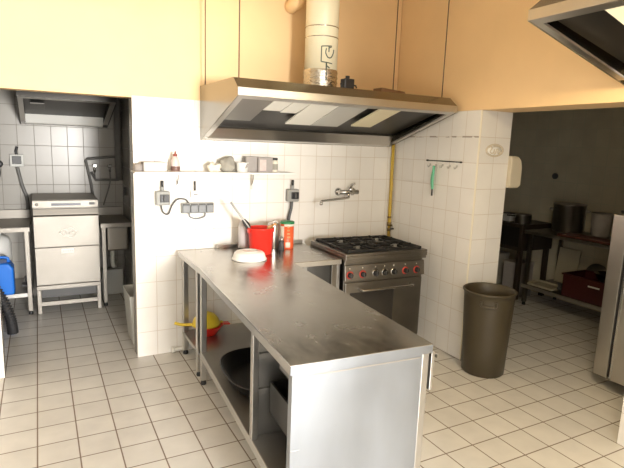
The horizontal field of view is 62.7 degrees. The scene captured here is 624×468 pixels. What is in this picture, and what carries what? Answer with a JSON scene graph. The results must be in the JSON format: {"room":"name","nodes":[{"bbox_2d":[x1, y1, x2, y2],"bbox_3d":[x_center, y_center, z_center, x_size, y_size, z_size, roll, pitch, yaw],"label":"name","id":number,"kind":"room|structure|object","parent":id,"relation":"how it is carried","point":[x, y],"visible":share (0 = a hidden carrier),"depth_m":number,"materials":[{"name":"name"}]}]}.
{"room":"commercial kitchen","nodes":[
{"label":"commercial kitchen","id":0,"kind":"room"},
{"bbox_2d":[0,89,124,295],"bbox_3d":[-3.038,-0.621,5.256,2.350,2.600,0.120,-3,11,-28],"label":"wall","id":1,"kind":"structure","parent":0,"point":[54,156],"depth_m":5.34,"materials":[{"name":"grey tile"}]},
{"bbox_2d":[0,209,29,218],"bbox_3d":[-3.280,-0.191,5.096,0.832,0.090,0.015,-3,11,-28],"label":"backsplash","id":2,"kind":"structure","parent":1,"relation":"attached to","point":[20,213],"depth_m":5.22,"materials":[{"name":"metal"}]},
{"bbox_2d":[9,146,29,209],"bbox_3d":[-2.968,-0.564,5.197,0.153,0.644,0.062,-3,11,-28],"label":"switch","id":3,"kind":"object","parent":1,"relation":"attached to","point":[16,160],"visible":1,"depth_m":5.17,"materials":[{"name":"grey plastic"}]},
{"bbox_2d":[12,156,20,163],"bbox_3d":[-2.963,-0.741,5.137,0.080,0.077,0.012,-3,11,-28],"label":"switch plate","id":4,"kind":"object","parent":3,"relation":"attached to","point":[15,159],"depth_m":5.13,"materials":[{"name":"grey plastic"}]},
{"bbox_2d":[16,90,116,127],"bbox_3d":[-2.377,-1.216,4.959,0.820,0.320,0.804,-3,11,-28],"label":"range hood","id":5,"kind":"object","parent":1,"relation":"attached to","point":[34,108],"visible":0.95,"depth_m":5.01,"materials":[{"name":"grey metal"}]},
{"bbox_2d":[23,98,107,117],"bbox_3d":[-2.368,-1.238,4.939,0.720,0.166,0.660,-3,11,-28],"label":"filter","id":6,"kind":"object","parent":5,"relation":"on","point":[34,107],"depth_m":5.01,"materials":[{"name":"grey metal"}]},
{"bbox_2d":[92,164,96,178],"bbox_3d":[-2.336,-0.671,5.508,0.044,0.162,0.075,-3,11,-28],"label":"valve","id":7,"kind":"object","parent":1,"relation":"attached to","point":[94,166],"visible":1,"depth_m":5.49,"materials":[{"name":"silver metal"}]},
{"bbox_2d":[84,98,121,193],"bbox_3d":[-2.239,-1.036,5.475,0.374,1.482,0.094,-3,11,-28],"label":"pipe","id":8,"kind":"object","parent":1,"relation":"attached to","point":[117,115],"visible":0.84,"depth_m":5.51,"materials":[{"name":"grey metal"}]},
{"bbox_2d":[103,164,111,204],"bbox_3d":[-2.235,-0.537,5.588,0.105,0.444,0.075,-3,11,-28],"label":"hose","id":9,"kind":"object","parent":1,"relation":"attached to","point":[109,166],"visible":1,"depth_m":5.58,"materials":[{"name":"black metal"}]},
{"bbox_2d":[98,206,121,214],"bbox_3d":[-2.246,-0.255,5.650,0.290,0.090,0.015,-3,11,-28],"label":"backsplash","id":10,"kind":"structure","parent":1,"relation":"attached to","point":[101,210],"depth_m":5.65,"materials":[{"name":"metal"}]},
{"bbox_2d":[120,98,132,284],"bbox_3d":[-1.592,-0.505,4.886,0.150,2.600,1.910,-3,11,-28],"label":"wall","id":11,"kind":"structure","parent":0,"point":[124,102],"depth_m":5.42,"materials":[{"name":"grey tile"}]},
{"bbox_2d":[123,187,126,194],"bbox_3d":[-2.005,-0.461,5.484,0.025,0.080,0.090,-3,11,-28],"label":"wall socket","id":12,"kind":"object","parent":11,"relation":"attached to","point":[124,188],"visible":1,"depth_m":5.45,"materials":[{"name":"black plastic"}]},
{"bbox_2d":[0,0,402,378],"bbox_3d":[-1.276,-0.620,3.853,4.560,3.200,0.140,-3,11,-28],"label":"wall","id":13,"kind":"structure","parent":0,"point":[149,53],"depth_m":3.99,"materials":[{"name":"white tile"}]},
{"bbox_2d":[155,181,188,214],"bbox_3d":[-1.059,-0.273,3.903,0.255,0.262,0.088,-3,11,-28],"label":"switch","id":14,"kind":"object","parent":13,"relation":"attached to","point":[162,197],"visible":1,"depth_m":3.86,"materials":[{"name":"grey plastic"}]},
{"bbox_2d":[160,195,168,201],"bbox_3d":[-1.108,-0.267,3.854,0.067,0.059,0.010,-3,11,-28],"label":"switch plate","id":15,"kind":"object","parent":14,"relation":"attached to","point":[163,198],"depth_m":3.84,"materials":[{"name":"black plastic"}]},
{"bbox_2d":[190,181,198,197],"bbox_3d":[-0.914,-0.347,3.996,0.064,0.130,0.037,-3,11,-28],"label":"outlet","id":16,"kind":"object","parent":13,"relation":"attached to","point":[194,193],"visible":1,"depth_m":3.99,"materials":[{"name":"white plastic"}]},
{"bbox_2d":[181,202,213,218],"bbox_3d":[-0.899,-0.181,4.027,0.255,0.132,0.053,-3,11,-28],"label":"strip","id":17,"kind":"object","parent":13,"relation":"attached to","point":[192,207],"visible":1,"depth_m":4.01,"materials":[{"name":"grey plastic"}]},
{"bbox_2d":[182,204,189,212],"bbox_3d":[-0.972,-0.198,3.964,0.058,0.070,0.018,-3,11,-28],"label":"socket","id":18,"kind":"object","parent":17,"relation":"attached to","point":[185,207],"depth_m":3.96,"materials":[{"name":"grey plastic"}]},
{"bbox_2d":[191,204,197,212],"bbox_3d":[-0.917,-0.201,3.993,0.058,0.070,0.018,-3,11,-28],"label":"socket","id":19,"kind":"object","parent":17,"relation":"attached to","point":[194,207],"depth_m":3.99,"materials":[{"name":"grey plastic"}]},
{"bbox_2d":[198,204,205,212],"bbox_3d":[-0.862,-0.204,4.022,0.058,0.070,0.018,-3,11,-28],"label":"socket","id":20,"kind":"object","parent":17,"relation":"attached to","point":[201,207],"depth_m":4.02,"materials":[{"name":"grey plastic"}]},
{"bbox_2d":[206,203,213,211],"bbox_3d":[-0.807,-0.207,4.051,0.058,0.070,0.018,-3,11,-28],"label":"socket","id":21,"kind":"object","parent":17,"relation":"attached to","point":[209,206],"depth_m":4.04,"materials":[{"name":"grey plastic"}]},
{"bbox_2d":[131,170,296,189],"bbox_3d":[-0.732,-0.411,3.987,1.265,0.147,0.200,-3,11,-28],"label":"wall shelf","id":22,"kind":"object","parent":13,"relation":"attached to","point":[132,171],"visible":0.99,"depth_m":3.91,"materials":[{"name":"white plastic"}]},
{"bbox_2d":[133,163,142,170],"bbox_3d":[-1.252,-0.483,3.697,0.070,0.056,0.070,-3,11,-28],"label":"tub","id":23,"kind":"object","parent":22,"relation":"on","point":[137,167],"visible":0.87,"depth_m":3.67,"materials":[{"name":"white plastic"}]},
{"bbox_2d":[141,161,166,171],"bbox_3d":[-1.156,-0.493,3.741,0.164,0.068,0.100,-3,11,-28],"label":"carton","id":24,"kind":"object","parent":22,"relation":"on","point":[149,166],"visible":0.87,"depth_m":3.70,"materials":[{"name":"white cardboard"}]},
{"bbox_2d":[171,151,179,171],"bbox_3d":[-1.018,-0.542,3.811,0.069,0.150,0.069,-3,11,-28],"label":"sauce bottle","id":25,"kind":"object","parent":22,"relation":"on","point":[175,164],"visible":0.98,"depth_m":3.79,"materials":[{"name":"white plastic"}]},
{"bbox_2d":[207,161,220,171],"bbox_3d":[-0.748,-0.518,3.935,0.104,0.080,0.098,1,10,-5],"label":"sugar bowl","id":26,"kind":"object","parent":22,"relation":"on","point":[212,167],"visible":1,"depth_m":3.91,"materials":[{"name":"beige ceramic"}]},
{"bbox_2d":[219,156,234,171],"bbox_3d":[-0.658,-0.549,4.001,0.116,0.124,0.117,4,10,9],"label":"paper bag","id":27,"kind":"object","parent":22,"relation":"on","point":[227,163],"visible":0.94,"depth_m":3.96,"materials":[{"name":"beige paper"}]},
{"bbox_2d":[236,162,248,171],"bbox_3d":[-0.552,-0.528,4.046,0.104,0.075,0.104,-3,11,-28],"label":"plastic tub","id":28,"kind":"object","parent":22,"relation":"on","point":[240,166],"visible":0.96,"depth_m":4.01,"materials":[{"name":"white plastic"}]},
{"bbox_2d":[243,156,256,171],"bbox_3d":[-0.490,-0.562,4.119,0.110,0.122,0.070,-3,11,-28],"label":"carton","id":29,"kind":"object","parent":22,"relation":"on","point":[252,160],"visible":0.72,"depth_m":4.09,"materials":[{"name":"white cardboard"}]},
{"bbox_2d":[257,157,272,171],"bbox_3d":[-0.390,-0.561,4.144,0.124,0.118,0.082,-3,11,-28],"label":"carton","id":30,"kind":"object","parent":22,"relation":"on","point":[264,164],"visible":0.82,"depth_m":4.11,"materials":[{"name":"white cardboard"}]},
{"bbox_2d":[273,158,277,171],"bbox_3d":[-0.308,-0.565,4.188,0.058,0.116,0.058,-3,11,-28],"label":"glass jar","id":31,"kind":"object","parent":22,"relation":"on","point":[275,162],"visible":0.73,"depth_m":4.16,"materials":[{"name":"beige"}]},
{"bbox_2d":[286,180,298,219],"bbox_3d":[-0.166,-0.219,4.393,0.105,0.486,0.088,-3,11,-28],"label":"switch","id":32,"kind":"object","parent":13,"relation":"attached to","point":[292,195],"visible":0.88,"depth_m":4.36,"materials":[{"name":"grey plastic"}]},
{"bbox_2d":[291,192,298,198],"bbox_3d":[-0.142,-0.327,4.360,0.069,0.058,0.010,-3,11,-28],"label":"switch plate","id":33,"kind":"object","parent":32,"relation":"attached to","point":[294,195],"depth_m":4.35,"materials":[{"name":"black plastic"}]},
{"bbox_2d":[200,0,456,146],"bbox_3d":[0.158,-1.440,3.892,1.810,1.498,0.852,-3,11,-28],"label":"range hood","id":34,"kind":"object","parent":13,"relation":"attached to","point":[233,108],"depth_m":3.85,"materials":[{"name":"metal"}]},
{"bbox_2d":[303,0,339,86],"bbox_3d":[0.080,-1.647,3.889,0.268,1.087,0.268,-3,11,-28],"label":"duct","id":35,"kind":"object","parent":34,"relation":"attached to","point":[322,16],"visible":0.91,"depth_m":3.83,"materials":[{"name":"beige"}]},
{"bbox_2d":[219,108,434,134],"bbox_3d":[0.147,-0.912,3.967,1.710,0.220,0.708,-3,11,-28],"label":"grease filter","id":36,"kind":"object","parent":34,"relation":"on","point":[315,121],"depth_m":3.98,"materials":[{"name":"grey metal"}]},
{"bbox_2d":[340,76,356,88],"bbox_3d":[0.279,-1.135,3.864,0.148,0.107,0.070,-3,11,-28],"label":"control box","id":37,"kind":"object","parent":34,"relation":"on","point":[346,82],"visible":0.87,"depth_m":3.83,"materials":[{"name":"black plastic"}]},
{"bbox_2d":[319,183,358,204],"bbox_3d":[0.227,-0.365,4.543,0.489,0.183,0.137,-6,13,-38],"label":"mixer tap","id":38,"kind":"object","parent":13,"relation":"attached to","point":[351,191],"visible":1,"depth_m":4.58,"materials":[{"name":"silver metal"}]},
{"bbox_2d":[0,291,623,467],"bbox_3d":[0.371,1.179,3.535,7.200,0.120,6.950,-3,11,-28],"label":"floor","id":39,"kind":"structure","parent":0,"point":[76,391],"depth_m":3.40,"materials":[{"name":"tile"}]},
{"bbox_2d":[0,286,18,334],"bbox_3d":[-2.781,0.528,4.251,0.590,0.645,0.104,0,10,-13],"label":"hose","id":40,"kind":"object","parent":39,"relation":"on","point":[11,322],"visible":0.98,"depth_m":4.30,"materials":[{"name":"grey rubber"}]},
{"bbox_2d":[0,209,33,314],"bbox_3d":[-3.154,0.279,4.906,0.832,0.940,0.620,-3,11,-28],"label":"table","id":41,"kind":"object","parent":39,"relation":"on","point":[11,221],"visible":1,"depth_m":4.89,"materials":[{"name":"metal"}]},
{"bbox_2d":[0,233,12,261],"bbox_3d":[-3.122,0.232,5.086,0.250,0.540,0.250,-3,11,-28],"label":"canister","id":42,"kind":"object","parent":41,"relation":"on","point":[5,242],"visible":0.42,"depth_m":5.03,"materials":[{"name":"white plastic"}]},
{"bbox_2d":[0,256,15,294],"bbox_3d":[-2.939,0.383,4.787,0.270,0.358,0.220,-3,11,-28],"label":"jerry can","id":43,"kind":"object","parent":41,"relation":"on","point":[7,272],"visible":1,"depth_m":4.74,"materials":[{"name":"blue plastic"}]},
{"bbox_2d":[21,276,26,286],"bbox_3d":[-2.855,0.469,5.098,0.060,0.049,0.271,-3,11,-28],"label":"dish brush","id":44,"kind":"object","parent":41,"relation":"on","point":[24,284],"visible":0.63,"depth_m":5.01,"materials":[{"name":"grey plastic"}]},
{"bbox_2d":[32,193,101,313],"bbox_3d":[-2.485,0.169,5.191,0.570,1.105,0.612,-3,11,-28],"label":"dishwasher","id":45,"kind":"object","parent":39,"relation":"on","point":[65,225],"visible":1,"depth_m":4.93,"materials":[{"name":"metal"}]},
{"bbox_2d":[101,267,122,293],"bbox_3d":[-2.207,0.518,5.656,0.220,0.280,0.100,-3,11,-28],"label":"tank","id":46,"kind":"object","parent":39,"relation":"on","point":[114,275],"visible":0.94,"depth_m":5.62,"materials":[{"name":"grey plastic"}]},
{"bbox_2d":[98,206,130,305],"bbox_3d":[-2.123,0.216,5.464,0.290,0.946,0.610,-3,11,-28],"label":"table","id":47,"kind":"object","parent":39,"relation":"on","point":[114,226],"visible":0.84,"depth_m":5.22,"materials":[{"name":"metal"}]},
{"bbox_2d":[106,227,128,250],"bbox_3d":[-2.084,0.011,5.411,0.210,0.251,0.450,-3,11,-28],"label":"sink basin","id":48,"kind":"object","parent":47,"relation":"in","point":[116,237],"depth_m":5.21,"materials":[{"name":"metal"}]},
{"bbox_2d":[123,284,134,344],"bbox_3d":[-1.482,0.685,4.396,0.207,0.430,0.380,-3,11,-28],"label":"bin","id":49,"kind":"object","parent":39,"relation":"on","point":[127,289],"visible":0.4,"depth_m":4.31,"materials":[{"name":"grey plastic"}]},
{"bbox_2d":[171,343,189,352],"bbox_3d":[-1.029,0.881,4.152,0.215,0.132,0.045,-3,11,-28],"label":"drain pipe","id":50,"kind":"object","parent":39,"relation":"on","point":[173,349],"visible":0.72,"depth_m":4.12,"materials":[{"name":"white plastic"}]},
{"bbox_2d":[178,240,341,376],"bbox_3d":[-0.424,0.563,4.019,1.084,0.874,0.680,-3,11,-28],"label":"worktable","id":51,"kind":"object","parent":39,"relation":"on","point":[325,266],"visible":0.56,"depth_m":3.95,"materials":[{"name":"metal"}]},
{"bbox_2d":[195,321,229,336],"bbox_3d":[-0.799,0.750,4.061,0.296,0.084,0.244,-3,11,-28],"label":"colander","id":52,"kind":"object","parent":51,"relation":"on","point":[210,332],"visible":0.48,"depth_m":3.99,"materials":[{"name":"red plastic"}]},
{"bbox_2d":[174,311,222,328],"bbox_3d":[-0.884,0.659,4.035,0.340,0.102,0.224,4,10,8],"label":"colander","id":53,"kind":"object","parent":52,"relation":"on","point":[213,321],"visible":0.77,"depth_m":3.97,"materials":[{"name":"yellow plastic"}]},
{"bbox_2d":[238,219,248,249],"bbox_3d":[-0.545,0.004,4.084,0.093,0.250,0.093,-3,11,-28],"label":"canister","id":54,"kind":"object","parent":51,"relation":"on","point":[243,236],"visible":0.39,"depth_m":4.05,"materials":[{"name":"grey"}]},
{"bbox_2d":[232,249,266,262],"bbox_3d":[-0.463,0.152,3.782,0.260,0.067,0.260,-3,11,-28],"label":"serving bowl","id":55,"kind":"object","parent":51,"relation":"on","point":[241,255],"visible":1,"depth_m":3.70,"materials":[{"name":"white ceramic"}]},
{"bbox_2d":[247,225,274,254],"bbox_3d":[-0.397,0.049,3.987,0.218,0.206,0.210,-3,11,-28],"label":"bucket","id":56,"kind":"object","parent":51,"relation":"on","point":[260,237],"visible":0.77,"depth_m":3.91,"materials":[{"name":"red plastic"}]},
{"bbox_2d":[230,202,250,228],"bbox_3d":[-0.494,-0.059,3.947,0.280,0.383,0.035,-1,10,-15],"label":"spatula","id":57,"kind":"object","parent":56,"relation":"in","point":[246,224],"visible":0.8,"depth_m":3.92,"materials":[{"name":"silver metal"}]},
{"bbox_2d":[267,223,276,228],"bbox_3d":[-0.339,0.020,4.025,0.129,0.212,0.052,-3,11,-28],"label":"tongs","id":58,"kind":"object","parent":56,"relation":"in","point":[271,226],"visible":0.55,"depth_m":4.01,"materials":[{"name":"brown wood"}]},
{"bbox_2d":[268,220,278,248],"bbox_3d":[-0.320,-0.001,4.221,0.094,0.229,0.094,-3,11,-28],"label":"metal canister","id":59,"kind":"object","parent":51,"relation":"on","point":[275,245],"visible":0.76,"depth_m":4.19,"materials":[{"name":"silver metal"}]},
{"bbox_2d":[278,237,283,249],"bbox_3d":[-0.249,0.074,4.164,0.052,0.105,0.052,-3,11,-28],"label":"salt shaker","id":60,"kind":"object","parent":51,"relation":"on","point":[281,239],"visible":1,"depth_m":4.15,"materials":[{"name":"grey plastic"}]},
{"bbox_2d":[280,220,294,248],"bbox_3d":[-0.207,0.003,4.236,0.120,0.224,0.120,-3,11,-28],"label":"tin","id":61,"kind":"object","parent":51,"relation":"on","point":[286,226],"visible":0.89,"depth_m":4.19,"materials":[{"name":"orange"}]},
{"bbox_2d":[198,260,437,467],"bbox_3d":[-0.102,0.767,2.957,0.754,0.856,1.700,-2,11,-24],"label":"worktable","id":62,"kind":"object","parent":39,"relation":"on","point":[336,382],"visible":1,"depth_m":2.29,"materials":[{"name":"metal"}]},
{"bbox_2d":[220,347,250,396],"bbox_3d":[-0.265,0.861,3.201,0.584,0.085,0.647,-2,11,-24],"label":"wok","id":63,"kind":"object","parent":62,"relation":"on","point":[235,364],"visible":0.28,"depth_m":3.27,"materials":[{"name":"black metal"}]},
{"bbox_2d":[203,345,286,467],"bbox_3d":[-0.147,0.953,2.977,0.651,0.010,1.650,-2,11,-24],"label":"shelf","id":64,"kind":"object","parent":62,"relation":"attached to","point":[270,446],"depth_m":2.73,"materials":[{"name":"metal"}]},
{"bbox_2d":[269,379,288,435],"bbox_3d":[0.138,0.826,2.447,0.569,0.160,0.420,-2,11,-24],"label":"tray","id":65,"kind":"object","parent":62,"relation":"on","point":[278,408],"depth_m":2.44,"materials":[{"name":"grey metal"}]},
{"bbox_2d":[311,235,426,333],"bbox_3d":[0.460,0.515,4.356,0.765,0.915,0.659,-3,11,-26],"label":"gas stove","id":66,"kind":"object","parent":39,"relation":"on","point":[382,272],"visible":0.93,"depth_m":4.12,"materials":[{"name":"metal"}]},
{"bbox_2d":[311,237,426,260],"bbox_3d":[0.466,0.113,4.304,0.765,0.050,0.620,-3,11,-26],"label":"cooktop","id":67,"kind":"object","parent":66,"relation":"in","point":[380,248],"depth_m":4.14,"materials":[{"name":"metal"}]},
{"bbox_2d":[461,282,517,378],"bbox_3d":[1.348,0.744,3.966,0.398,0.660,0.398,-5,12,-36],"label":"waste bin","id":68,"kind":"object","parent":39,"relation":"on","point":[488,309],"visible":1,"depth_m":3.84,"materials":[{"name":"brown plastic"}]},
{"bbox_2d":[496,250,509,284],"bbox_3d":[2.294,0.447,6.470,0.270,0.460,0.230,-3,11,-28],"label":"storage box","id":69,"kind":"object","parent":39,"relation":"on","point":[503,255],"visible":0.24,"depth_m":6.37,"materials":[{"name":"grey plastic"}]},
{"bbox_2d":[502,259,534,297],"bbox_3d":[2.466,0.528,6.152,0.270,0.420,0.230,-3,11,-28],"label":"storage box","id":70,"kind":"object","parent":39,"relation":"on","point":[509,264],"visible":0.53,"depth_m":6.08,"materials":[{"name":"grey plastic"}]},
{"bbox_2d":[500,220,551,299],"bbox_3d":[2.417,0.256,6.349,0.536,0.885,0.820,-3,11,-28],"label":"table","id":71,"kind":"object","parent":39,"relation":"on","point":[513,236],"visible":0.44,"depth_m":5.95,"materials":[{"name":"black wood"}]},
{"bbox_2d":[503,212,514,220],"bbox_3d":[2.355,-0.206,6.112,0.106,0.100,0.106,-3,11,-28],"label":"saucepan","id":72,"kind":"object","parent":71,"relation":"on","point":[505,217],"visible":0.8,"depth_m":6.08,"materials":[{"name":"grey metal"}]},
{"bbox_2d":[507,213,531,223],"bbox_3d":[2.405,-0.175,5.927,0.298,0.104,0.190,-3,11,-28],"label":"saucepan","id":73,"kind":"object","parent":71,"relation":"on","point":[520,218],"visible":1,"depth_m":5.88,"materials":[{"name":"silver metal"}]},
{"bbox_2d":[521,228,610,310],"bbox_3d":[3.004,0.491,5.208,0.603,0.851,1.630,-3,11,-28],"label":"worktable","id":74,"kind":"object","parent":39,"relation":"on","point":[546,232],"visible":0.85,"depth_m":5.58,"materials":[{"name":"silver metal"}]},
{"bbox_2d":[527,280,557,290],"bbox_3d":[2.589,0.569,5.685,0.240,0.025,0.340,-3,11,-28],"label":"tray","id":75,"kind":"object","parent":74,"relation":"on","point":[541,284],"visible":0.78,"depth_m":5.71,"materials":[{"name":"beige plastic"}]},
{"bbox_2d":[557,283,561,290],"bbox_3d":[2.716,0.558,5.486,0.200,0.123,0.116,-3,11,-28],"label":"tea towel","id":76,"kind":"object","parent":74,"relation":"on","point":[559,287],"visible":0.2,"depth_m":5.46,"materials":[{"name":"grey fabric"}]},
{"bbox_2d":[554,247,581,282],"bbox_3d":[2.907,0.367,5.828,0.078,0.398,0.260,-3,11,-28],"label":"chopping board","id":77,"kind":"object","parent":74,"relation":"on","point":[568,259],"visible":0.76,"depth_m":5.83,"materials":[{"name":"beige plastic"}]},
{"bbox_2d":[549,202,590,232],"bbox_3d":[2.858,-0.185,5.696,0.344,0.304,0.379,-1,10,-17],"label":"stock pot","id":78,"kind":"object","parent":74,"relation":"on","point":[567,217],"visible":1,"depth_m":5.57,"materials":[{"name":"silver metal"}]},
{"bbox_2d":[561,270,604,306],"bbox_3d":[2.930,0.570,5.120,0.393,0.240,0.730,-3,11,-28],"label":"crate","id":79,"kind":"object","parent":74,"relation":"on","point":[581,285],"visible":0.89,"depth_m":5.17,"materials":[{"name":"red plastic"}]},
{"bbox_2d":[594,271,605,282],"bbox_3d":[2.947,0.539,5.088,0.290,0.288,0.290,-3,11,-28],"label":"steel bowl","id":80,"kind":"object","parent":79,"relation":"in","point":[600,275],"visible":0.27,"depth_m":5.08,"materials":[{"name":"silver metal"}]},
{"bbox_2d":[557,232,610,244],"bbox_3d":[2.906,0.084,4.979,0.200,0.024,1.040,-3,11,-28],"label":"cutting board","id":81,"kind":"object","parent":74,"relation":"on","point":[570,235],"visible":0.9,"depth_m":5.16,"materials":[{"name":"brown wood"}]},
{"bbox_2d":[586,264,606,271],"bbox_3d":[3.053,0.473,5.524,0.070,0.300,0.300,-3,11,-28],"label":"lid","id":82,"kind":"object","parent":74,"relation":"on","point":[594,267],"visible":0.16,"depth_m":5.52,"materials":[{"name":"metal"}]},
{"bbox_2d":[590,212,613,237],"bbox_3d":[3.052,-0.097,5.402,0.210,0.245,0.210,-3,11,-28],"label":"plastic bucket","id":83,"kind":"object","parent":74,"relation":"on","point":[601,222],"visible":0.98,"depth_m":5.33,"materials":[{"name":"white plastic"}]},
{"bbox_2d":[593,214,623,385],"bbox_3d":[2.546,0.548,3.508,0.716,1.285,0.825,-3,11,-28],"label":"fridge","id":84,"kind":"object","parent":39,"relation":"on","point":[609,353],"visible":1,"depth_m":3.66,"materials":[{"name":"silver metal"}]},
{"bbox_2d":[390,0,623,446],"bbox_3d":[1.723,-0.440,3.432,0.332,3.200,6.050,-3,11,-28],"label":"wall","id":85,"kind":"structure","parent":0,"point":[498,63],"depth_m":4.09,"materials":[{"name":"white tile"}]},
{"bbox_2d":[387,145,394,235],"bbox_3d":[0.769,-0.496,4.851,0.055,1.160,0.073,-3,11,-28],"label":"gas pipe","id":86,"kind":"object","parent":85,"relation":"attached to","point":[389,224],"visible":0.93,"depth_m":4.87,"materials":[{"name":"yellow metal"}]},
{"bbox_2d":[426,159,461,168],"bbox_3d":[1.082,-0.578,4.241,0.035,0.063,0.414,-3,11,-28],"label":"hook rail","id":87,"kind":"object","parent":85,"relation":"attached to","point":[427,159],"visible":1,"depth_m":4.25,"materials":[{"name":"grey metal"}]},
{"bbox_2d":[430,166,434,195],"bbox_3d":[1.020,-0.452,4.347,0.020,0.253,0.039,-3,11,-28],"label":"scraper","id":88,"kind":"object","parent":87,"relation":"hanging from","point":[433,168],"visible":1,"depth_m":4.34,"materials":[{"name":"green plastic"}]},
{"bbox_2d":[459,110,482,359],"bbox_3d":[1.250,0.049,4.035,0.012,1.999,0.012,-3,11,-28],"label":"trim","id":89,"kind":"structure","parent":85,"relation":"attached to","point":[481,110],"depth_m":3.99,"materials":[{"name":"beige"}]},
{"bbox_2d":[486,144,503,156],"bbox_3d":[1.421,-0.649,3.982,0.190,0.102,0.014,-3,11,-28],"label":"relief plaque","id":90,"kind":"object","parent":85,"relation":"attached to","point":[493,150],"visible":1,"depth_m":3.98,"materials":[{"name":"beige ceramic"}]},
{"bbox_2d":[506,156,521,187],"bbox_3d":[1.588,-0.507,4.181,0.130,0.260,0.200,-3,11,-28],"label":"dispenser","id":91,"kind":"object","parent":85,"relation":"attached to","point":[514,170],"visible":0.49,"depth_m":4.09,"materials":[{"name":"beige plastic"}]},
{"bbox_2d":[528,0,623,84],"bbox_3d":[1.837,-1.220,1.858,0.854,1.120,1.750,-3,11,-28],"label":"range hood","id":92,"kind":"object","parent":85,"relation":"attached to","point":[593,30],"visible":1,"depth_m":2.49,"materials":[{"name":"metal"}]},
{"bbox_2d":[557,10,623,62],"bbox_3d":[1.809,-0.859,1.912,0.710,0.184,1.650,-3,11,-28],"label":"grease filter","id":93,"kind":"object","parent":92,"relation":"on","point":[603,28],"depth_m":2.50,"materials":[{"name":"grey metal"}]},
{"bbox_2d":[605,6,623,24],"bbox_3d":[1.487,-0.919,2.102,0.275,0.098,0.440,-3,11,-28],"label":"diffuser","id":94,"kind":"object","parent":92,"relation":"attached to","point":[618,12],"depth_m":2.23,"materials":[{"name":"beige"}]},
{"bbox_2d":[500,107,623,311],"bbox_3d":[3.537,-0.381,4.935,0.150,2.700,5.450,-3,11,-28],"label":"wall","id":95,"kind":"structure","parent":0,"point":[584,147],"depth_m":5.87,"materials":[{"name":"paint"}]},
{"bbox_2d":[552,173,557,178],"bbox_3d":[2.855,-0.680,6.014,0.020,0.070,0.070,-3,11,-28],"label":"wall outlet","id":96,"kind":"object","parent":95,"relation":"attached to","point":[554,175],"visible":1,"depth_m":6.00,"materials":[{"name":"grey plastic"}]},
{"bbox_3d":[-0.004,-1.855,1.565,5.000,0.100,4.890,-3,11,-28],"label":"ceiling","id":97,"kind":"structure","parent":0,"visible":0},
{"bbox_2d":[285,0,305,13],"bbox_3d":[-0.110,-1.993,4.029,0.141,0.466,0.186,-3,11,-28],"label":"duct elbow","id":98,"kind":"object","parent":97,"relation":"attached to","point":[291,6],"visible":1,"depth_m":4.04,"materials":[{"name":"beige paint"}]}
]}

